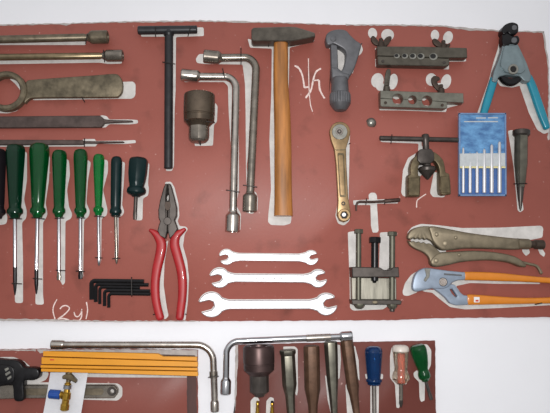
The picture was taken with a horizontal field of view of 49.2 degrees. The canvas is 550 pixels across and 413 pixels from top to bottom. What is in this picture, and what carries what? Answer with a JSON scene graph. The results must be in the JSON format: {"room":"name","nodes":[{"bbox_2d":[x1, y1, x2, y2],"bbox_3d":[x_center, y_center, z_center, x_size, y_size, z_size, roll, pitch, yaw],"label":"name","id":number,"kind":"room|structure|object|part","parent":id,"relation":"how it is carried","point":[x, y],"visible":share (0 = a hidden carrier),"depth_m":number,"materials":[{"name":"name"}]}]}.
{"room":"workshop","nodes":[
{"label":"workshop","id":0,"kind":"room"},
{"bbox_2d":[0,0,549,412],"bbox_3d":[-0.043,0.136,1.010,5.200,2.940,0.120,0,-7,-2],"label":"wall","id":1,"kind":"structure","parent":0,"point":[499,364],"depth_m":0.95,"materials":[{"name":"white paint"}]},
{"bbox_2d":[0,348,218,412],"bbox_3d":[-0.306,0.308,0.907,0.440,0.182,0.023,0,-7,-2],"label":"board","id":2,"kind":"object","parent":1,"relation":"attached to","point":[138,393],"visible":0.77,"depth_m":0.92,"materials":[{"name":"brown paint"}]},
{"bbox_2d":[0,358,118,400],"bbox_3d":[-0.344,0.261,0.907,0.212,0.063,0.019,0,-7,-2],"label":"wrench","id":3,"kind":"object","parent":2,"relation":"attached to","point":[14,373],"visible":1,"depth_m":0.90,"materials":[{"name":"grey metal"}]},
{"bbox_3d":[-0.344,0.280,0.910,0.212,0.023,0.008,0,-7,-2],"label":"handle","id":4,"kind":"part","parent":3,"relation":"part of","materials":[{"name":"grey metal"}]},
{"bbox_2d":[43,372,87,412],"bbox_3d":[-0.317,0.291,0.901,0.068,0.083,0.006,0,-7,-2],"label":"plastic bag","id":5,"kind":"object","parent":2,"relation":"hanging from","point":[56,382],"visible":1,"depth_m":0.90,"materials":[{"name":"plastic"}]},
{"bbox_2d":[48,372,77,410],"bbox_3d":[-0.315,0.274,0.892,0.042,0.058,0.013,0,-7,-2],"label":"valve","id":6,"kind":"object","parent":5,"relation":"in","point":[65,396],"visible":1,"depth_m":0.89,"materials":[{"name":"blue metal"}]},
{"bbox_3d":[-0.305,0.255,0.892,0.021,0.013,0.007,0,-7,-2],"label":"tap lever","id":7,"kind":"part","parent":6,"relation":"part of","materials":[{"name":"brown metal"}]},
{"bbox_2d":[40,351,197,375],"bbox_3d":[-0.233,0.236,0.910,0.234,0.038,0.028,0,-7,-2],"label":"ruler","id":8,"kind":"object","parent":2,"relation":"hanging from","point":[52,361],"visible":1,"depth_m":0.90,"materials":[{"name":"yellow paint"}]},
{"bbox_3d":[-0.235,0.238,0.914,0.225,0.032,0.020,0,-7,-2],"label":"joint plate","id":9,"kind":"part","parent":8,"relation":"part of","materials":[{"name":"orange wood"}]},
{"bbox_2d":[50,340,218,411],"bbox_3d":[-0.213,0.258,0.916,0.256,0.109,0.014,0,-7,-2],"label":"wrench","id":10,"kind":"object","parent":2,"relation":"attached to","point":[54,344],"visible":1,"depth_m":0.92,"materials":[{"name":"metal"}]},
{"bbox_2d":[50,340,64,348],"bbox_3d":[-0.329,0.211,0.916,0.024,0.014,0.014,0,-7,-2],"label":"socket","id":11,"kind":"object","parent":10,"relation":"attached to","point":[54,344],"depth_m":0.91,"materials":[{"name":"metal"}]},
{"bbox_2d":[210,400,218,411],"bbox_3d":[-0.092,0.302,0.916,0.014,0.021,0.013,0,-7,-2],"label":"socket","id":12,"kind":"object","parent":10,"relation":"attached to","point":[214,404],"depth_m":0.91,"materials":[{"name":"metal"}]},
{"bbox_2d":[220,331,352,394],"bbox_3d":[0.018,0.237,0.912,0.201,0.093,0.016,0,-7,-2],"label":"wrench","id":13,"kind":"object","parent":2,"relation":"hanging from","point":[225,389],"visible":1,"depth_m":0.91,"materials":[{"name":"silver metal"}]},
{"bbox_2d":[220,377,230,394],"bbox_3d":[-0.074,0.270,0.905,0.016,0.026,0.016,0,-7,-2],"label":"socket","id":14,"kind":"object","parent":13,"relation":"attached to","point":[225,389],"depth_m":0.90,"materials":[{"name":"silver metal"}]},
{"bbox_3d":[0.014,0.230,0.913,0.185,0.072,0.009,0,-7,-2],"label":"rod","id":15,"kind":"part","parent":13,"relation":"part of","materials":[{"name":"silver metal"}]},
{"bbox_2d":[339,331,352,340],"bbox_3d":[0.107,0.199,0.920,0.023,0.016,0.015,0,-7,-2],"label":"socket","id":16,"kind":"object","parent":13,"relation":"attached to","point":[344,335],"depth_m":0.91,"materials":[{"name":"silver metal"}]},
{"bbox_2d":[0,20,549,321],"bbox_3d":[-0.049,-0.066,0.949,1.019,0.492,0.047,0,-7,-2],"label":"board","id":17,"kind":"object","parent":1,"relation":"attached to","point":[199,178],"visible":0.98,"depth_m":0.97,"materials":[{"name":"red paint"}]},
{"bbox_2d":[0,148,5,218],"bbox_3d":[-0.433,0.018,0.926,0.033,0.219,0.027,0,-7,-2],"label":"screwdriver","id":18,"kind":"object","parent":17,"relation":"hanging from","point":[2,151],"visible":1,"depth_m":0.93,"materials":[{"name":"black plastic"}]},
{"bbox_2d":[5,144,24,294],"bbox_3d":[-0.406,0.019,0.927,0.031,0.234,0.028,0,-7,-2],"label":"screwdriver","id":19,"kind":"object","parent":17,"relation":"hanging from","point":[15,153],"visible":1,"depth_m":0.92,"materials":[{"name":"green plastic"}]},
{"bbox_3d":[-0.406,-0.039,0.933,0.031,0.117,0.028,0,-7,-2],"label":"handle","id":20,"kind":"part","parent":19,"relation":"part of","materials":[{"name":"green plastic"}]},
{"bbox_2d":[29,142,49,293],"bbox_3d":[-0.369,0.017,0.928,0.029,0.234,0.029,0,-7,-2],"label":"screwdriver","id":21,"kind":"object","parent":17,"relation":"hanging from","point":[39,153],"visible":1,"depth_m":0.93,"materials":[{"name":"green plastic"}]},
{"bbox_3d":[-0.369,-0.041,0.935,0.029,0.118,0.029,0,-7,-2],"label":"handle","id":22,"kind":"part","parent":21,"relation":"part of","materials":[{"name":"green plastic"}]},
{"bbox_2d":[0,30,108,43],"bbox_3d":[-0.387,-0.272,0.966,0.235,0.026,0.021,0,-7,-2],"label":"bar","id":23,"kind":"object","parent":17,"relation":"attached to","point":[94,36],"visible":1,"depth_m":0.96,"materials":[{"name":"grey metal"}]},
{"bbox_3d":[-0.401,-0.269,0.965,0.207,0.020,0.012,0,-7,-2],"label":"rod","id":24,"kind":"part","parent":23,"relation":"part of","materials":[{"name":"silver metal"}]},
{"bbox_2d":[86,30,108,43],"bbox_3d":[-0.287,-0.274,0.970,0.034,0.022,0.021,0,-7,-2],"label":"socket","id":25,"kind":"object","parent":23,"relation":"attached to","point":[94,36],"depth_m":0.96,"materials":[{"name":"grey metal"}]},
{"bbox_2d":[52,150,66,279],"bbox_3d":[-0.339,0.012,0.934,0.024,0.204,0.022,0,-7,-2],"label":"screwdriver","id":26,"kind":"object","parent":17,"relation":"hanging from","point":[59,157],"visible":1,"depth_m":0.93,"materials":[{"name":"green plastic"}]},
{"bbox_3d":[-0.339,-0.036,0.939,0.024,0.107,0.022,0,-7,-2],"label":"handle","id":27,"kind":"part","parent":26,"relation":"part of","materials":[{"name":"green plastic"}]},
{"bbox_2d":[0,71,123,112],"bbox_3d":[-0.353,-0.183,0.960,0.216,0.065,0.013,0,-7,-2],"label":"wrench","id":28,"kind":"object","parent":17,"relation":"hanging from","point":[106,86],"visible":1,"depth_m":0.96,"materials":[{"name":"beige metal"}]},
{"bbox_3d":[-0.323,-0.189,0.965,0.155,0.050,0.008,0,-7,-2],"label":"handle","id":29,"kind":"part","parent":28,"relation":"part of","materials":[{"name":"beige metal"}]},
{"bbox_2d":[0,49,123,61],"bbox_3d":[-0.374,-0.243,0.964,0.258,0.022,0.019,0,-7,-2],"label":"bar","id":30,"kind":"object","parent":17,"relation":"attached to","point":[110,55],"visible":1,"depth_m":0.96,"materials":[{"name":"metal"}]},
{"bbox_3d":[-0.388,-0.240,0.963,0.231,0.017,0.011,0,-7,-2],"label":"rod","id":31,"kind":"part","parent":30,"relation":"part of","materials":[{"name":"metal"}]},
{"bbox_2d":[102,49,123,61],"bbox_3d":[-0.262,-0.243,0.969,0.033,0.020,0.019,0,-7,-2],"label":"socket","id":32,"kind":"object","parent":30,"relation":"attached to","point":[110,55],"depth_m":0.96,"materials":[{"name":"grey metal"}]},
{"bbox_2d":[0,140,124,145],"bbox_3d":[-0.369,-0.101,0.954,0.256,0.010,0.006,0,-7,-2],"label":"file","id":33,"kind":"object","parent":17,"relation":"attached to","point":[2,142],"visible":1,"depth_m":0.95,"materials":[{"name":"metal"}]},
{"bbox_3d":[-0.400,-0.101,0.953,0.193,0.010,0.006,0,-7,-2],"label":"blade","id":34,"kind":"part","parent":33,"relation":"part of","materials":[{"name":"metal"}]},
{"bbox_2d":[0,116,132,128],"bbox_3d":[-0.363,-0.135,0.958,0.271,0.023,0.006,0,-7,-2],"label":"file","id":35,"kind":"object","parent":17,"relation":"attached to","point":[6,122],"visible":1,"depth_m":0.96,"materials":[{"name":"metal"}]},
{"bbox_2d":[74,149,87,278],"bbox_3d":[-0.306,0.011,0.936,0.023,0.204,0.021,-3,-7,26],"label":"screwdriver","id":36,"kind":"object","parent":17,"relation":"hanging from","point":[80,155],"visible":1,"depth_m":0.93,"materials":[{"name":"green plastic"}]},
{"bbox_3d":[-0.305,-0.037,0.941,0.023,0.108,0.022,0,-7,-2],"label":"handle","id":37,"kind":"part","parent":36,"relation":"part of","materials":[{"name":"green plastic"}]},
{"bbox_2d":[93,154,104,265],"bbox_3d":[-0.278,0.004,0.940,0.019,0.176,0.017,0,-7,-2],"label":"screwdriver","id":38,"kind":"object","parent":17,"relation":"hanging from","point":[98,159],"visible":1,"depth_m":0.94,"materials":[{"name":"green plastic"}]},
{"bbox_3d":[-0.278,-0.034,0.944,0.019,0.098,0.017,0,-7,-2],"label":"handle","id":39,"kind":"part","parent":38,"relation":"part of","materials":[{"name":"green plastic"}]},
{"bbox_2d":[109,156,121,263],"bbox_3d":[-0.250,0.005,0.941,0.019,0.170,0.019,-4,-7,29],"label":"screwdriver","id":40,"kind":"object","parent":17,"relation":"hanging from","point":[116,161],"visible":1,"depth_m":0.94,"materials":[{"name":"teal plastic"}]},
{"bbox_3d":[-0.250,-0.032,0.945,0.019,0.095,0.019,0,-7,-2],"label":"handle","id":41,"kind":"part","parent":40,"relation":"part of","materials":[{"name":"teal plastic"}]},
{"bbox_2d":[89,279,143,299],"bbox_3d":[-0.246,0.128,0.932,0.084,0.032,0.008,0,-7,-2],"label":"key","id":42,"kind":"object","parent":17,"relation":"in","point":[134,281],"visible":1,"depth_m":0.93,"materials":[{"name":"black metal"}]},
{"bbox_2d":[98,286,139,303],"bbox_3d":[-0.242,0.137,0.932,0.064,0.029,0.006,0,-7,-2],"label":"key","id":43,"kind":"object","parent":17,"relation":"hanging from","point":[100,287],"visible":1,"depth_m":0.93,"materials":[{"name":"black metal"}]},
{"bbox_2d":[94,283,148,301],"bbox_3d":[-0.239,0.133,0.932,0.084,0.030,0.006,0,-7,-2],"label":"key","id":44,"kind":"object","parent":17,"relation":"attached to","point":[96,285],"visible":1,"depth_m":0.93,"materials":[{"name":"black metal"}]},
{"bbox_2d":[103,289,149,305],"bbox_3d":[-0.231,0.141,0.932,0.073,0.027,0.006,0,-7,-2],"label":"key","id":45,"kind":"object","parent":17,"relation":"in","point":[105,291],"visible":1,"depth_m":0.93,"materials":[{"name":"black metal"}]},
{"bbox_2d":[107,292,150,307],"bbox_3d":[-0.227,0.145,0.932,0.067,0.024,0.006,0,-7,-2],"label":"key","id":46,"kind":"object","parent":17,"relation":"attached to","point":[110,293],"visible":1,"depth_m":0.93,"materials":[{"name":"black metal"}]},
{"bbox_2d":[127,156,147,219],"bbox_3d":[-0.216,-0.029,0.940,0.032,0.098,0.031,0,-7,-2],"label":"screwdriver","id":47,"kind":"object","parent":17,"relation":"hanging from","point":[138,166],"visible":1,"depth_m":0.93,"materials":[{"name":"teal plastic"}]},
{"bbox_3d":[-0.216,-0.046,0.942,0.032,0.063,0.031,0,-7,-2],"label":"handle","id":48,"kind":"part","parent":47,"relation":"part of","materials":[{"name":"teal plastic"}]},
{"bbox_2d":[137,25,196,168],"bbox_3d":[-0.175,-0.178,0.968,0.096,0.238,0.018,0,-7,-2],"label":"wrench","id":49,"kind":"object","parent":17,"relation":"hanging from","point":[168,32],"visible":1,"depth_m":0.97,"materials":[{"name":"black metal"}]},
{"bbox_2d":[149,184,186,320],"bbox_3d":[-0.167,0.070,0.938,0.061,0.214,0.014,0,-7,-2],"label":"pliers","id":50,"kind":"object","parent":17,"relation":"hanging from","point":[168,210],"visible":1,"depth_m":0.93,"materials":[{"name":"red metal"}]},
{"bbox_3d":[-0.184,0.106,0.934,0.028,0.143,0.012,0,-7,-2],"label":"handle","id":51,"kind":"part","parent":50,"relation":"part of","materials":[{"name":"red plastic"}]},
{"bbox_3d":[-0.151,0.105,0.935,0.028,0.144,0.012,0,-7,-2],"label":"handle","id":52,"kind":"part","parent":50,"relation":"part of","materials":[{"name":"red plastic"}]},
{"bbox_2d":[184,90,214,143],"bbox_3d":[-0.120,-0.140,0.947,0.049,0.079,0.049,0,-7,-2],"label":"socket","id":53,"kind":"object","parent":17,"relation":"attached to","point":[199,105],"visible":1,"depth_m":0.93,"materials":[{"name":"brown metal"}]},
{"bbox_2d":[181,69,239,231],"bbox_3d":[-0.103,-0.091,0.956,0.097,0.264,0.023,0,-7,-2],"label":"wrench","id":54,"kind":"object","parent":17,"relation":"attached to","point":[232,220],"visible":1,"depth_m":0.96,"materials":[{"name":"metal"}]},
{"bbox_2d":[181,69,200,82],"bbox_3d":[-0.135,-0.211,0.968,0.034,0.022,0.020,0,-7,-2],"label":"socket","id":55,"kind":"object","parent":54,"relation":"attached to","point":[188,75],"depth_m":0.96,"materials":[{"name":"metal"}]},
{"bbox_3d":[-0.089,-0.102,0.958,0.064,0.229,0.012,0,-7,-2],"label":"rod","id":56,"kind":"part","parent":54,"relation":"part of","materials":[{"name":"metal"}]},
{"bbox_2d":[225,210,239,231],"bbox_3d":[-0.067,0.024,0.944,0.024,0.034,0.023,0,-7,-2],"label":"socket","id":57,"kind":"object","parent":54,"relation":"attached to","point":[232,220],"depth_m":0.94,"materials":[{"name":"metal"}]},
{"bbox_2d":[203,49,259,212],"bbox_3d":[-0.070,-0.123,0.961,0.092,0.265,0.023,0,-7,-2],"label":"wrench","id":58,"kind":"object","parent":17,"relation":"attached to","point":[209,56],"visible":1,"depth_m":0.96,"materials":[{"name":"grey metal"}]},
{"bbox_2d":[203,49,222,63],"bbox_3d":[-0.100,-0.243,0.974,0.032,0.023,0.022,0,-7,-2],"label":"socket","id":59,"kind":"object","parent":58,"relation":"attached to","point":[209,56],"depth_m":0.96,"materials":[{"name":"grey metal"}]},
{"bbox_3d":[-0.056,-0.133,0.963,0.063,0.232,0.013,0,-7,-2],"label":"rod","id":60,"kind":"part","parent":58,"relation":"part of","materials":[{"name":"grey metal"}]},
{"bbox_2d":[242,191,256,212],"bbox_3d":[-0.040,-0.007,0.949,0.024,0.033,0.023,0,-7,-2],"label":"socket","id":61,"kind":"object","parent":58,"relation":"attached to","point":[249,198],"depth_m":0.94,"materials":[{"name":"grey metal"}]},
{"bbox_2d":[199,292,336,316],"bbox_3d":[-0.010,0.154,0.940,0.216,0.038,0.006,0,-7,-2],"label":"wrench","id":62,"kind":"object","parent":17,"relation":"attached to","point":[221,304],"visible":1,"depth_m":0.94,"materials":[{"name":"silver metal"}]},
{"bbox_2d":[210,268,326,287],"bbox_3d":[-0.010,0.113,0.944,0.184,0.031,0.007,0,-7,-2],"label":"wrench","id":63,"kind":"object","parent":17,"relation":"attached to","point":[227,277],"visible":1,"depth_m":0.94,"materials":[{"name":"silver metal"}]},
{"bbox_2d":[219,250,317,264],"bbox_3d":[-0.010,0.081,0.948,0.156,0.024,0.006,0,-7,-2],"label":"wrench","id":64,"kind":"object","parent":17,"relation":"attached to","point":[232,257],"visible":1,"depth_m":0.94,"materials":[{"name":"silver metal"}]},
{"bbox_2d":[251,27,314,216],"bbox_3d":[0.013,-0.137,0.965,0.103,0.307,0.025,0,-7,-2],"label":"hammer","id":65,"kind":"object","parent":17,"relation":"hanging from","point":[280,38],"visible":1,"depth_m":0.96,"materials":[{"name":"wood"}]},
{"bbox_3d":[0.013,-0.129,0.965,0.031,0.289,0.022,0,-7,-2],"label":"handle","id":66,"kind":"part","parent":65,"relation":"part of","materials":[{"name":"brown wood"}]},
{"bbox_2d":[329,122,350,222],"bbox_3d":[0.105,-0.056,0.964,0.034,0.164,0.014,0,-7,-2],"label":"wrench","id":67,"kind":"object","parent":17,"relation":"hanging from","point":[339,132],"visible":1,"depth_m":0.96,"materials":[{"name":"gold metal"}]},
{"bbox_3d":[0.107,-0.051,0.963,0.013,0.072,0.001,0,-7,-2],"label":"grip panel","id":68,"kind":"part","parent":67,"relation":"part of","materials":[{"name":"brown metal"}]},
{"bbox_2d":[337,209,349,221],"bbox_3d":[0.110,0.014,0.954,0.020,0.020,0.004,0,-7,-2],"label":"socket","id":69,"kind":"object","parent":67,"relation":"attached to","point":[343,215],"depth_m":0.95,"materials":[{"name":"gold metal"}]},
{"bbox_2d":[325,29,360,111],"bbox_3d":[0.112,-0.222,0.975,0.058,0.137,0.034,0,-7,-2],"label":"cutter","id":70,"kind":"object","parent":17,"relation":"hanging from","point":[341,40],"visible":1,"depth_m":0.98,"materials":[{"name":"grey metal"}]},
{"bbox_3d":[0.105,-0.169,0.969,0.034,0.030,0.034,0,-7,-2],"label":"knob","id":71,"kind":"part","parent":70,"relation":"part of","materials":[{"name":"grey metal"}]},
{"bbox_3d":[0.112,-0.247,0.985,0.058,0.084,0.016,0,-7,-2],"label":"frame","id":72,"kind":"part","parent":70,"relation":"part of","materials":[{"name":"grey metal"}]},
{"bbox_2d":[366,118,375,126],"bbox_3d":[0.157,-0.137,0.982,0.017,0.017,0.010,0,-7,-2],"label":"bolt","id":73,"kind":"object","parent":17,"relation":"attached to","point":[371,122],"visible":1,"depth_m":0.98,"materials":[{"name":"grey metal"}]},
{"bbox_2d":[349,229,401,311],"bbox_3d":[0.156,0.100,0.942,0.078,0.128,0.027,0,-7,-2],"label":"press","id":74,"kind":"object","parent":17,"relation":"attached to","point":[374,290],"visible":1,"depth_m":0.94,"materials":[{"name":"metal"}]},
{"bbox_3d":[0.155,0.103,0.942,0.074,0.016,0.026,0,-7,-2],"label":"plate","id":75,"kind":"part","parent":74,"relation":"part of","materials":[{"name":"grey metal"}]},
{"bbox_3d":[0.156,0.149,0.937,0.078,0.007,0.026,0,-7,-2],"label":"plate","id":76,"kind":"part","parent":74,"relation":"part of","materials":[{"name":"grey metal"}]},
{"bbox_2d":[355,198,399,210],"bbox_3d":[0.165,-0.003,0.963,0.073,0.022,0.007,0,-7,-2],"label":"rod","id":77,"kind":"object","parent":17,"relation":"hanging from","point":[392,200],"visible":1,"depth_m":0.96,"materials":[{"name":"metal"}]},
{"bbox_3d":[0.164,-0.003,0.963,0.071,0.020,0.004,0,-7,-2],"label":"rod","id":78,"kind":"part","parent":77,"relation":"part of","materials":[{"name":"metal"}]},
{"bbox_2d":[371,36,466,68],"bbox_3d":[0.237,-0.255,0.991,0.158,0.052,0.017,0,-7,-2],"label":"bar","id":79,"kind":"object","parent":17,"relation":"attached to","point":[439,56],"visible":1,"depth_m":0.98,"materials":[{"name":"metal"}]},
{"bbox_2d":[379,134,458,197],"bbox_3d":[0.233,-0.066,0.967,0.129,0.104,0.028,0,-7,-2],"label":"yoke","id":80,"kind":"object","parent":17,"relation":"hanging from","point":[425,156],"visible":1,"depth_m":0.96,"materials":[{"name":"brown metal"}]},
{"bbox_2d":[378,69,463,110],"bbox_3d":[0.239,-0.192,0.984,0.137,0.067,0.017,0,-7,-2],"label":"bar","id":81,"kind":"object","parent":17,"relation":"attached to","point":[439,100],"visible":1,"depth_m":0.98,"materials":[{"name":"grey metal"}]},
{"bbox_2d":[406,226,545,273],"bbox_3d":[0.321,0.070,0.957,0.221,0.076,0.018,0,-7,-2],"label":"pliers","id":82,"kind":"object","parent":17,"relation":"attached to","point":[443,239],"visible":1,"depth_m":0.95,"materials":[{"name":"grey metal"}]},
{"bbox_3d":[0.322,0.084,0.957,0.154,0.026,0.014,0,-7,-2],"label":"handle","id":83,"kind":"part","parent":82,"relation":"part of","materials":[{"name":"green metal"}]},
{"bbox_3d":[0.409,0.098,0.961,0.038,0.022,0.006,0,-7,-2],"label":"release lever","id":84,"kind":"part","parent":82,"relation":"part of","materials":[{"name":"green metal"}]},
{"bbox_2d":[411,268,549,304],"bbox_3d":[0.362,0.127,0.952,0.292,0.059,0.016,0,-7,-2],"label":"pliers","id":85,"kind":"object","parent":17,"relation":"hanging from","point":[440,281],"visible":1,"depth_m":0.95,"materials":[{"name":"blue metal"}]},
{"bbox_3d":[0.402,0.115,0.956,0.211,0.023,0.010,0,-7,-2],"label":"handle","id":86,"kind":"part","parent":85,"relation":"part of","materials":[{"name":"orange plastic"}]},
{"bbox_3d":[0.404,0.148,0.955,0.206,0.017,0.010,0,-7,-2],"label":"handle","id":87,"kind":"part","parent":85,"relation":"part of","materials":[{"name":"orange plastic"}]},
{"bbox_2d":[458,113,506,195],"bbox_3d":[0.336,-0.085,0.971,0.083,0.137,0.008,0,-7,-2],"label":"case","id":88,"kind":"object","parent":17,"relation":"hanging from","point":[477,132],"visible":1,"depth_m":0.97,"materials":[{"name":"blue plastic"}]},
{"bbox_2d":[462,147,464,192],"bbox_3d":[0.302,-0.059,0.964,0.007,0.076,0.005,0,-7,-2],"label":"bit","id":89,"kind":"object","parent":88,"relation":"in","point":[463,168],"visible":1,"depth_m":0.96,"materials":[{"name":"silver metal"}]},
{"bbox_2d":[468,162,471,192],"bbox_3d":[0.313,-0.055,0.964,0.007,0.067,0.005,0,-7,-2],"label":"bit","id":90,"kind":"object","parent":88,"relation":"in","point":[470,166],"visible":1,"depth_m":0.96,"materials":[{"name":"silver metal"}]},
{"bbox_2d":[475,152,478,192],"bbox_3d":[0.324,-0.055,0.965,0.007,0.069,0.005,0,-7,-2],"label":"bit","id":91,"kind":"object","parent":88,"relation":"in","point":[477,166],"visible":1,"depth_m":0.96,"materials":[{"name":"silver metal"}]},
{"bbox_2d":[482,148,485,192],"bbox_3d":[0.336,-0.058,0.965,0.008,0.074,0.006,0,-7,-2],"label":"bit","id":92,"kind":"object","parent":88,"relation":"in","point":[484,150],"visible":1,"depth_m":0.96,"materials":[{"name":"silver metal"}]},
{"bbox_2d":[489,144,493,192],"bbox_3d":[0.348,-0.061,0.966,0.009,0.081,0.006,0,-7,-2],"label":"bit","id":93,"kind":"object","parent":88,"relation":"in","point":[491,169],"visible":1,"depth_m":0.96,"materials":[{"name":"silver metal"}]},
{"bbox_2d":[497,141,501,192],"bbox_3d":[0.361,-0.064,0.967,0.010,0.086,0.007,0,-7,-2],"label":"bit","id":94,"kind":"object","parent":88,"relation":"in","point":[499,169],"visible":1,"depth_m":0.96,"materials":[{"name":"silver metal"}]},
{"bbox_2d":[480,22,549,129],"bbox_3d":[0.390,-0.212,0.992,0.124,0.187,0.019,0,-7,-2],"label":"wire stripper","id":95,"kind":"object","parent":17,"relation":"hanging from","point":[510,68],"visible":1,"depth_m":0.99,"materials":[{"name":"teal paint"}]},
{"bbox_3d":[0.348,-0.167,0.989,0.040,0.096,0.011,0,-7,-2],"label":"handle","id":96,"kind":"part","parent":95,"relation":"part of","materials":[{"name":"teal plastic"}]},
{"bbox_3d":[0.390,-0.236,0.997,0.066,0.066,0.013,0,-7,-2],"label":"plate","id":97,"kind":"part","parent":95,"relation":"part of","materials":[{"name":"grey metal"}]},
{"bbox_3d":[0.391,-0.242,0.990,0.041,0.048,0.004,0,-7,-2],"label":"plate","id":98,"kind":"part","parent":95,"relation":"part of","materials":[{"name":"grey metal"}]},
{"bbox_3d":[0.434,-0.172,0.993,0.038,0.093,0.011,0,-7,-2],"label":"handle","id":99,"kind":"part","parent":95,"relation":"part of","materials":[{"name":"teal plastic"}]},
{"bbox_2d":[512,128,529,210],"bbox_3d":[0.402,-0.059,0.973,0.028,0.134,0.027,0,-7,-2],"label":"punch","id":100,"kind":"object","parent":17,"relation":"attached to","point":[520,135],"visible":1,"depth_m":0.97,"materials":[{"name":"metal"}]},
{"bbox_2d":[233,340,435,412],"bbox_3d":[0.095,0.309,0.933,0.318,0.196,0.006,0,-7,-2],"label":"board","id":101,"kind":"object","parent":1,"relation":"attached to","point":[416,399],"visible":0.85,"depth_m":0.93,"materials":[{"name":"brown paint"}]},
{"bbox_2d":[255,401,259,412],"bbox_3d":[-0.027,0.324,0.919,0.007,0.051,0.006,0,-7,-2],"label":"pin","id":102,"kind":"object","parent":101,"relation":"attached to","point":[257,402],"visible":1,"depth_m":0.92,"materials":[{"name":"gold metal"}]},
{"bbox_2d":[243,344,273,396],"bbox_3d":[-0.025,0.248,0.907,0.048,0.076,0.047,0,-7,-2],"label":"socket","id":103,"kind":"object","parent":101,"relation":"attached to","point":[258,359],"visible":1,"depth_m":0.89,"materials":[{"name":"brown metal"}]},
{"bbox_2d":[270,401,273,412],"bbox_3d":[-0.005,0.324,0.920,0.007,0.051,0.006,0,-7,-2],"label":"pin","id":104,"kind":"object","parent":101,"relation":"attached to","point":[272,402],"visible":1,"depth_m":0.92,"materials":[{"name":"gold metal"}]},
{"bbox_2d":[280,349,296,412],"bbox_3d":[0.020,0.276,0.917,0.026,0.112,0.023,0,-7,-2],"label":"punch","id":105,"kind":"object","parent":101,"relation":"attached to","point":[288,365],"visible":1,"depth_m":0.91,"materials":[{"name":"metal"}]},
{"bbox_2d":[303,345,319,412],"bbox_3d":[0.057,0.274,0.919,0.026,0.120,0.023,0,-7,-2],"label":"punch","id":106,"kind":"object","parent":101,"relation":"attached to","point":[311,352],"visible":1,"depth_m":0.91,"materials":[{"name":"brown metal"}]},
{"bbox_2d":[324,341,337,412],"bbox_3d":[0.087,0.273,0.923,0.021,0.129,0.019,0,-7,-2],"label":"punch","id":107,"kind":"object","parent":101,"relation":"attached to","point":[330,347],"visible":0.99,"depth_m":0.92,"materials":[{"name":"metal"}]},
{"bbox_2d":[341,340,359,412],"bbox_3d":[0.116,0.272,0.924,0.029,0.134,0.019,0,-7,-2],"label":"punch","id":108,"kind":"object","parent":101,"relation":"attached to","point":[347,347],"visible":0.88,"depth_m":0.92,"materials":[{"name":"brown metal"}]},
{"bbox_2d":[365,346,382,412],"bbox_3d":[0.152,0.285,0.920,0.028,0.140,0.026,0,-7,-2],"label":"screwdriver","id":109,"kind":"object","parent":101,"relation":"attached to","point":[373,354],"visible":1,"depth_m":0.92,"materials":[{"name":"blue plastic"}]},
{"bbox_3d":[0.152,0.245,0.925,0.028,0.059,0.026,0,-7,-2],"label":"handle","id":110,"kind":"part","parent":109,"relation":"part of","materials":[{"name":"blue plastic"}]},
{"bbox_2d":[392,345,409,406],"bbox_3d":[0.195,0.262,0.927,0.027,0.094,0.027,0,-7,-2],"label":"screwdriver","id":111,"kind":"object","parent":101,"relation":"attached to","point":[400,375],"visible":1,"depth_m":0.92,"materials":[{"name":"clear plastic"}]},
{"bbox_3d":[0.194,0.245,0.929,0.027,0.058,0.027,0,-7,-2],"label":"handle","id":112,"kind":"part","parent":111,"relation":"part of","materials":[{"name":"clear plastic"}]},
{"bbox_2d":[410,343,432,399],"bbox_3d":[0.225,0.256,0.927,0.030,0.086,0.027,-4,-8,33],"label":"screwdriver","id":113,"kind":"object","parent":101,"relation":"attached to","point":[418,352],"visible":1,"depth_m":0.92,"materials":[{"name":"green plastic"}]},
{"bbox_3d":[0.225,0.242,0.930,0.030,0.058,0.026,0,-7,-2],"label":"handle","id":114,"kind":"part","parent":113,"relation":"part of","materials":[{"name":"green plastic"}]}
]}

